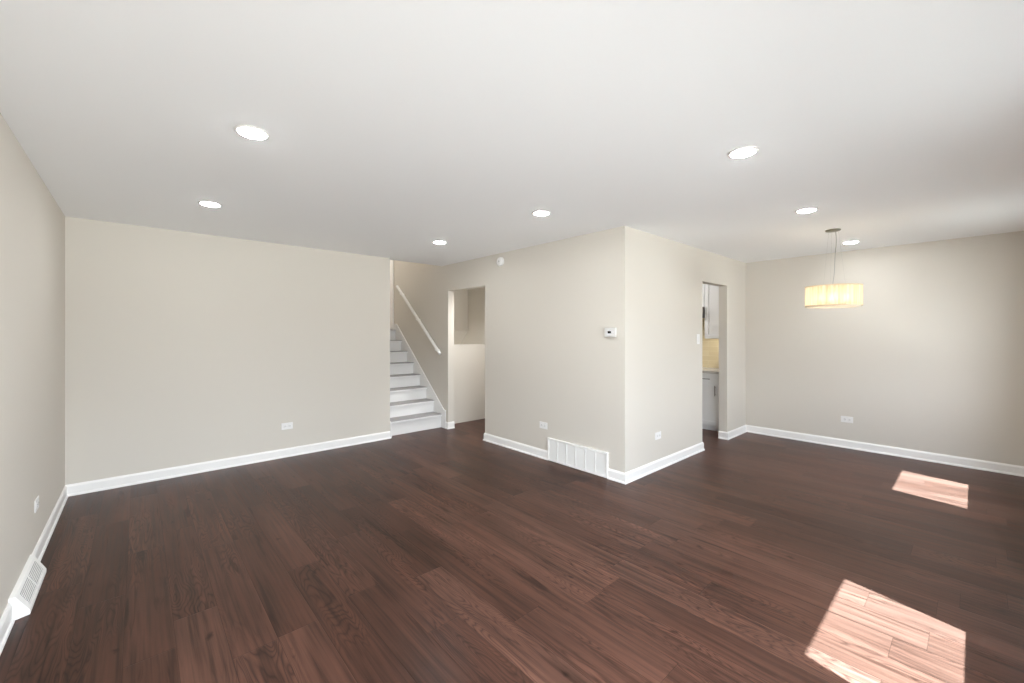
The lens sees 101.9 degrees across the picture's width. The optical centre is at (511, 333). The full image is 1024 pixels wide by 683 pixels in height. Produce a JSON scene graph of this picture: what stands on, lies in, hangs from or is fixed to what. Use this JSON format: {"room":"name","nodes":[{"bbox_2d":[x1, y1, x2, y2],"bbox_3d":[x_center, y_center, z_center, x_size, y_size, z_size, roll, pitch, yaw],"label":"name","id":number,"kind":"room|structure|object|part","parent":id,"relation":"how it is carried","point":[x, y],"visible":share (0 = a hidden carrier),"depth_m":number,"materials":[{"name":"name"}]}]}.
{"room":"empty living room","nodes":[
{"label":"empty living room","id":0,"kind":"room"},
{"bbox_2d":[0,113,64,618],"bbox_3d":[-2.037,0.199,1.466,0.120,2.440,5.888,0,0,-42],"label":"wall","id":1,"kind":"structure","parent":0,"point":[32,223],"depth_m":2.39,"materials":[{"name":"beige paint"}]},
{"bbox_2d":[0,603,14,654],"bbox_3d":[-1.276,1.369,0.727,0.022,0.100,3.532,0,0,-42],"label":"baseboard","id":2,"kind":"structure","parent":1,"relation":"attached to","point":[6,621],"depth_m":1.95,"materials":[{"name":"white paint"}]},
{"bbox_2d":[34,496,38,512],"bbox_3d":[-2.963,1.065,2.594,0.009,0.076,0.120,0,0,-42],"label":"wall outlet","id":3,"kind":"object","parent":1,"relation":"attached to","point":[36,502],"visible":1,"depth_m":2.57,"materials":[{"name":"white plastic"}]},
{"bbox_2d":[65,216,389,484],"bbox_3d":[-2.806,0.199,4.662,3.009,2.440,0.106,0,0,-42],"label":"wall","id":4,"kind":"structure","parent":0,"point":[182,348],"depth_m":4.29,"materials":[{"name":"beige paint"}]},
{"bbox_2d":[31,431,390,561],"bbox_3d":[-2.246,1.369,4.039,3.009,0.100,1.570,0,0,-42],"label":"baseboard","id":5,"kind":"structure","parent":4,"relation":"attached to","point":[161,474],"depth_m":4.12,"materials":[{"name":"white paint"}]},
{"bbox_2d":[281,422,292,429],"bbox_3d":[-2.587,1.065,4.781,0.120,0.076,0.009,0,0,-42],"label":"wall outlet","id":6,"kind":"object","parent":4,"relation":"attached to","point":[284,426],"visible":1,"depth_m":4.78,"materials":[{"name":"white plastic"}]},
{"bbox_2d":[454,289,467,344],"bbox_3d":[-1.390,-0.098,7.477,0.868,1.846,0.830,0,0,-42],"label":"wall","id":7,"kind":"structure","parent":0,"point":[460,297],"depth_m":7.38,"materials":[{"name":"beige paint"}]},
{"bbox_2d":[454,344,484,423],"bbox_3d":[-0.742,0.798,6.756,0.868,1.242,0.100,0,0,-42],"label":"wall","id":8,"kind":"structure","parent":0,"point":[469,359],"depth_m":6.74,"materials":[{"name":"beige paint"}]},
{"bbox_2d":[461,287,484,343],"bbox_3d":[-0.402,0.199,7.102,0.100,2.440,2.700,0,0,-42],"label":"wall","id":9,"kind":"structure","parent":0,"point":[475,334],"depth_m":7.27,"materials":[{"name":"beige paint"}]},
{"bbox_2d":[394,228,614,469],"bbox_3d":[-1.164,-0.546,6.497,0.106,3.930,6.582,0,0,-42],"label":"wall","id":10,"kind":"structure","parent":0,"point":[549,358],"depth_m":4.82,"materials":[{"name":"beige paint"}]},
{"bbox_2d":[391,260,393,329],"bbox_3d":[-2.158,-1.144,7.507,0.022,2.154,0.070,0,0,-42],"label":"trim","id":11,"kind":"structure","parent":10,"relation":"attached to","point":[392,261],"depth_m":7.48,"materials":[{"name":"white paint"}]},
{"bbox_2d":[396,285,440,354],"bbox_3d":[-1.524,-0.262,6.749,0.093,1.166,1.414,0,0,-42],"label":"handrail","id":12,"kind":"object","parent":10,"relation":"attached to","point":[397,286],"visible":1,"depth_m":6.65,"materials":[{"name":"white paint"}]},
{"bbox_2d":[445,421,454,428],"bbox_3d":[-0.929,1.369,6.220,0.128,0.100,0.071,0,0,-42],"label":"baseboard","id":13,"kind":"structure","parent":10,"relation":"attached to","point":[448,425],"depth_m":6.20,"materials":[{"name":"white paint"}]},
{"bbox_2d":[496,257,503,265],"bbox_3d":[-0.154,-0.912,5.265,0.040,0.120,0.120,0,0,-42],"label":"smoke detector","id":14,"kind":"object","parent":10,"relation":"attached to","point":[500,261],"visible":1,"depth_m":5.24,"materials":[{"name":"white plastic"}]},
{"bbox_2d":[483,433,546,459],"bbox_3d":[0.050,1.369,5.131,0.128,0.100,1.173,0,0,-42],"label":"baseboard","id":15,"kind":"structure","parent":10,"relation":"attached to","point":[537,452],"depth_m":5.04,"materials":[{"name":"white paint"}]},
{"bbox_2d":[540,421,546,428],"bbox_3d":[0.356,1.043,4.721,0.009,0.076,0.120,0,0,-42],"label":"wall outlet","id":16,"kind":"object","parent":10,"relation":"attached to","point":[543,425],"visible":1,"depth_m":4.72,"materials":[{"name":"white plastic"}]},
{"bbox_2d":[547,437,607,477],"bbox_3d":[0.670,1.290,4.362,0.022,0.252,0.800,0,0,-42],"label":"air vent","id":17,"kind":"object","parent":10,"relation":"in","point":[590,460],"visible":1,"depth_m":4.33,"materials":[{"name":"white metal"}]},
{"bbox_3d":[0.457,1.291,4.597,0.013,0.206,0.121,0,0,-42],"label":"louver panel","id":18,"kind":"part","parent":17,"relation":"part of","materials":[{"name":"white metal"}]},
{"bbox_3d":[0.543,1.291,4.501,0.013,0.206,0.116,0,0,-42],"label":"louver panel","id":19,"kind":"part","parent":17,"relation":"part of","materials":[{"name":"white metal"}]},
{"bbox_3d":[0.627,1.291,4.408,0.013,0.206,0.116,0,0,-42],"label":"louver panel","id":20,"kind":"part","parent":17,"relation":"part of","materials":[{"name":"white metal"}]},
{"bbox_3d":[0.711,1.291,4.314,0.013,0.206,0.116,0,0,-42],"label":"louver panel","id":21,"kind":"part","parent":17,"relation":"part of","materials":[{"name":"white metal"}]},
{"bbox_3d":[0.796,1.291,4.220,0.013,0.206,0.116,0,0,-42],"label":"louver panel","id":22,"kind":"part","parent":17,"relation":"part of","materials":[{"name":"white metal"}]},
{"bbox_3d":[0.882,1.291,4.125,0.013,0.206,0.121,0,0,-42],"label":"louver panel","id":23,"kind":"part","parent":17,"relation":"part of","materials":[{"name":"white metal"}]},
{"bbox_2d":[604,328,616,336],"bbox_3d":[0.956,-0.011,4.036,0.032,0.090,0.128,0,0,-42],"label":"thermostat","id":24,"kind":"object","parent":10,"relation":"attached to","point":[608,332],"visible":1,"depth_m":4.02,"materials":[{"name":"white plastic"}]},
{"bbox_2d":[0,0,1023,265],"bbox_3d":[0.202,-1.061,4.491,7.494,0.080,7.392,0,0,-42],"label":"ceiling","id":25,"kind":"structure","parent":0,"point":[396,128],"depth_m":1.99,"materials":[{"name":"white paint"}]},
{"bbox_2d":[198,201,221,206],"bbox_3d":[-2.376,-1.015,3.270,0.156,0.013,0.156,0,0,-42],"label":"recessed light","id":26,"kind":"object","parent":25,"relation":"in","point":[205,203],"visible":1,"depth_m":3.25,"materials":[{"name":"white plastic"}]},
{"bbox_2d":[234,125,269,139],"bbox_3d":[-1.319,-1.015,2.109,0.156,0.013,0.156,0,0,-42],"label":"recessed light","id":27,"kind":"object","parent":25,"relation":"in","point":[248,131],"visible":1,"depth_m":2.09,"materials":[{"name":"white plastic"}]},
{"bbox_2d":[433,240,446,243],"bbox_3d":[-0.809,-1.015,4.638,0.156,0.013,0.156,0,0,-42],"label":"recessed light","id":28,"kind":"object","parent":25,"relation":"in","point":[438,241],"visible":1,"depth_m":4.61,"materials":[{"name":"white plastic"}]},
{"bbox_2d":[532,210,549,215],"bbox_3d":[0.247,-1.015,3.517,0.156,0.013,0.156,0,0,-42],"label":"recessed light","id":29,"kind":"object","parent":25,"relation":"in","point":[538,212],"visible":1,"depth_m":3.49,"materials":[{"name":"white plastic"}]},
{"bbox_2d":[727,146,758,158],"bbox_3d":[1.300,-1.015,2.339,0.156,0.013,0.156,0,0,-42],"label":"recessed light","id":30,"kind":"object","parent":25,"relation":"in","point":[741,152],"visible":1,"depth_m":2.32,"materials":[{"name":"white plastic"}]},
{"bbox_2d":[795,207,818,212],"bbox_3d":[2.438,-1.015,3.436,0.156,0.013,0.156,0,0,-42],"label":"recessed light","id":31,"kind":"object","parent":25,"relation":"in","point":[809,209],"visible":1,"depth_m":3.41,"materials":[{"name":"white plastic"}]},
{"bbox_2d":[805,228,862,308],"bbox_3d":[3.166,-0.639,4.099,0.458,0.764,0.458,0,0,-42],"label":"pendant light","id":32,"kind":"object","parent":25,"relation":"hanging from","point":[838,295],"visible":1,"depth_m":3.94,"materials":[{"name":"yellow fabric"}]},
{"bbox_2d":[806,305,860,308],"bbox_3d":[3.166,-0.269,4.099,0.430,0.024,0.430,0,0,-42],"label":"diffuser","id":33,"kind":"object","parent":32,"relation":"attached to","point":[807,306],"depth_m":4.01,"materials":[{"name":"plastic"}]},
{"bbox_3d":[3.166,-0.369,4.099,0.453,0.200,0.451,0,0,-42],"label":"lamp shade","id":34,"kind":"part","parent":32,"relation":"part of","materials":[{"name":"white fabric"}]},
{"bbox_3d":[3.180,-0.741,4.099,0.041,0.534,0.005,0,0,0],"label":"power cord","id":35,"kind":"part","parent":32,"relation":"part of","materials":[{"name":"silver metal"}]},
{"bbox_2d":[842,240,859,243],"bbox_3d":[3.779,-1.015,4.636,0.156,0.013,0.156,0,0,-42],"label":"recessed light","id":36,"kind":"object","parent":25,"relation":"in","point":[854,241],"visible":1,"depth_m":4.61,"materials":[{"name":"white plastic"}]},
{"bbox_2d":[0,418,1023,682],"bbox_3d":[0.436,1.444,4.230,7.494,0.050,6.692,0,0,-42],"label":"floor","id":37,"kind":"structure","parent":0,"point":[436,555],"depth_m":2.49,"materials":[{"name":"brown wood"}]},
{"bbox_2d":[8,555,45,619],"bbox_3d":[-2.627,1.360,2.264,0.068,0.117,0.558,0,0,-42],"label":"floor vent","id":38,"kind":"object","parent":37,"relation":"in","point":[23,596],"visible":0.97,"depth_m":2.19,"materials":[{"name":"white metal"}]},
{"bbox_3d":[-2.546,1.351,2.191,0.032,0.058,0.193,0,0,-42],"label":"louver panel","id":39,"kind":"part","parent":38,"relation":"part of","materials":[{"name":"white metal"}]},
{"bbox_3d":[-2.691,1.351,2.352,0.032,0.058,0.193,0,0,-42],"label":"louver panel","id":40,"kind":"part","parent":38,"relation":"part of","materials":[{"name":"white metal"}]},
{"bbox_2d":[390,324,445,437],"bbox_3d":[-1.892,0.622,6.561,0.889,1.593,1.734,0,0,-42],"label":"staircase","id":41,"kind":"structure","parent":37,"relation":"on","point":[415,406],"depth_m":6.41,"materials":[{"name":"white paint"}]},
{"bbox_2d":[702,373,718,430],"bbox_3d":[2.908,1.000,6.447,0.654,0.838,1.022,0,0,-42],"label":"base cabinet","id":42,"kind":"object","parent":37,"relation":"on","point":[710,382],"visible":0.3,"depth_m":6.05,"materials":[{"name":"white paint"}]},
{"bbox_2d":[702,367,718,373],"bbox_3d":[2.919,0.562,6.456,0.625,0.037,1.022,0,0,-42],"label":"countertop","id":43,"kind":"structure","parent":42,"relation":"on","point":[704,369],"depth_m":6.12,"materials":[{"name":"grey stone"}]},
{"bbox_3d":[2.817,0.654,6.124,0.020,0.134,0.450,0,0,-42],"label":"drawer","id":44,"kind":"part","parent":42,"relation":"part of","materials":[{"name":"white paint"}]},
{"bbox_2d":[615,226,745,472],"bbox_3d":[2.287,0.199,5.103,3.374,2.440,0.106,0,0,-42],"label":"wall","id":45,"kind":"structure","parent":0,"point":[659,280],"depth_m":4.47,"materials":[{"name":"beige paint"}]},
{"bbox_2d":[607,442,704,484],"bbox_3d":[1.639,1.369,4.557,1.723,0.100,0.205,0,0,-42],"label":"baseboard","id":46,"kind":"structure","parent":45,"relation":"attached to","point":[614,475],"depth_m":4.26,"materials":[{"name":"white paint"}]},
{"bbox_2d":[655,431,660,439],"bbox_3d":[1.528,1.067,4.343,0.120,0.076,0.009,0,0,-42],"label":"wall outlet","id":47,"kind":"object","parent":45,"relation":"attached to","point":[657,434],"visible":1,"depth_m":4.33,"materials":[{"name":"white plastic"}]},
{"bbox_2d":[697,334,699,343],"bbox_3d":[2.232,0.067,4.974,0.072,0.120,0.012,0,0,-42],"label":"light switch","id":48,"kind":"object","parent":45,"relation":"attached to","point":[698,335],"visible":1,"depth_m":4.97,"materials":[{"name":"white plastic"}]},
{"bbox_2d":[746,231,1023,465],"bbox_3d":[4.284,0.199,5.089,0.100,2.440,2.584,0,0,-42],"label":"wall","id":49,"kind":"structure","parent":0,"point":[931,360],"depth_m":4.78,"materials":[{"name":"beige paint"}]},
{"bbox_2d":[841,416,852,422],"bbox_3d":[4.153,1.066,5.153,0.009,0.076,0.120,0,0,-42],"label":"wall outlet","id":50,"kind":"object","parent":49,"relation":"attached to","point":[846,419],"visible":1,"depth_m":5.15,"materials":[{"name":"white plastic"}]},
{"bbox_2d":[718,425,1023,476],"bbox_3d":[3.951,1.369,4.861,0.700,0.100,2.690,0,0,-42],"label":"baseboard","id":51,"kind":"structure","parent":49,"relation":"attached to","point":[1016,470],"depth_m":4.88,"materials":[{"name":"white paint"}]},
{"bbox_3d":[2.914,0.199,7.004,0.100,2.440,1.882,0,0,-42],"label":"wall","id":52,"kind":"structure","parent":0,"visible":0},
{"bbox_2d":[702,284,704,306],"bbox_3d":[2.825,-0.646,6.782,0.311,0.470,0.752,0,0,-42],"label":"upper cabinet","id":53,"kind":"object","parent":52,"relation":"attached to","point":[703,285],"visible":0.03,"depth_m":6.41,"materials":[{"name":"white paint"}]},
{"bbox_2d":[702,307,704,317],"bbox_3d":[2.809,-0.329,6.767,0.355,0.165,0.750,0,0,-42],"label":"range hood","id":54,"kind":"object","parent":53,"relation":"attached to","point":[703,308],"visible":0.2,"depth_m":6.39,"materials":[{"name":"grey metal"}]},
{"bbox_2d":[702,318,718,367],"bbox_3d":[3.015,0.131,6.811,0.008,0.825,1.422,0,0,-42],"label":"backsplash","id":55,"kind":"structure","parent":52,"relation":"attached to","point":[710,347],"depth_m":6.65,"materials":[{"name":"beige tile"}]},
{"bbox_2d":[705,284,718,338],"bbox_3d":[3.225,-0.402,6.338,0.311,0.958,0.437,0,0,-42],"label":"upper cabinet","id":56,"kind":"object","parent":52,"relation":"attached to","point":[711,292],"visible":0.27,"depth_m":6.33,"materials":[{"name":"white paint"}]}
]}

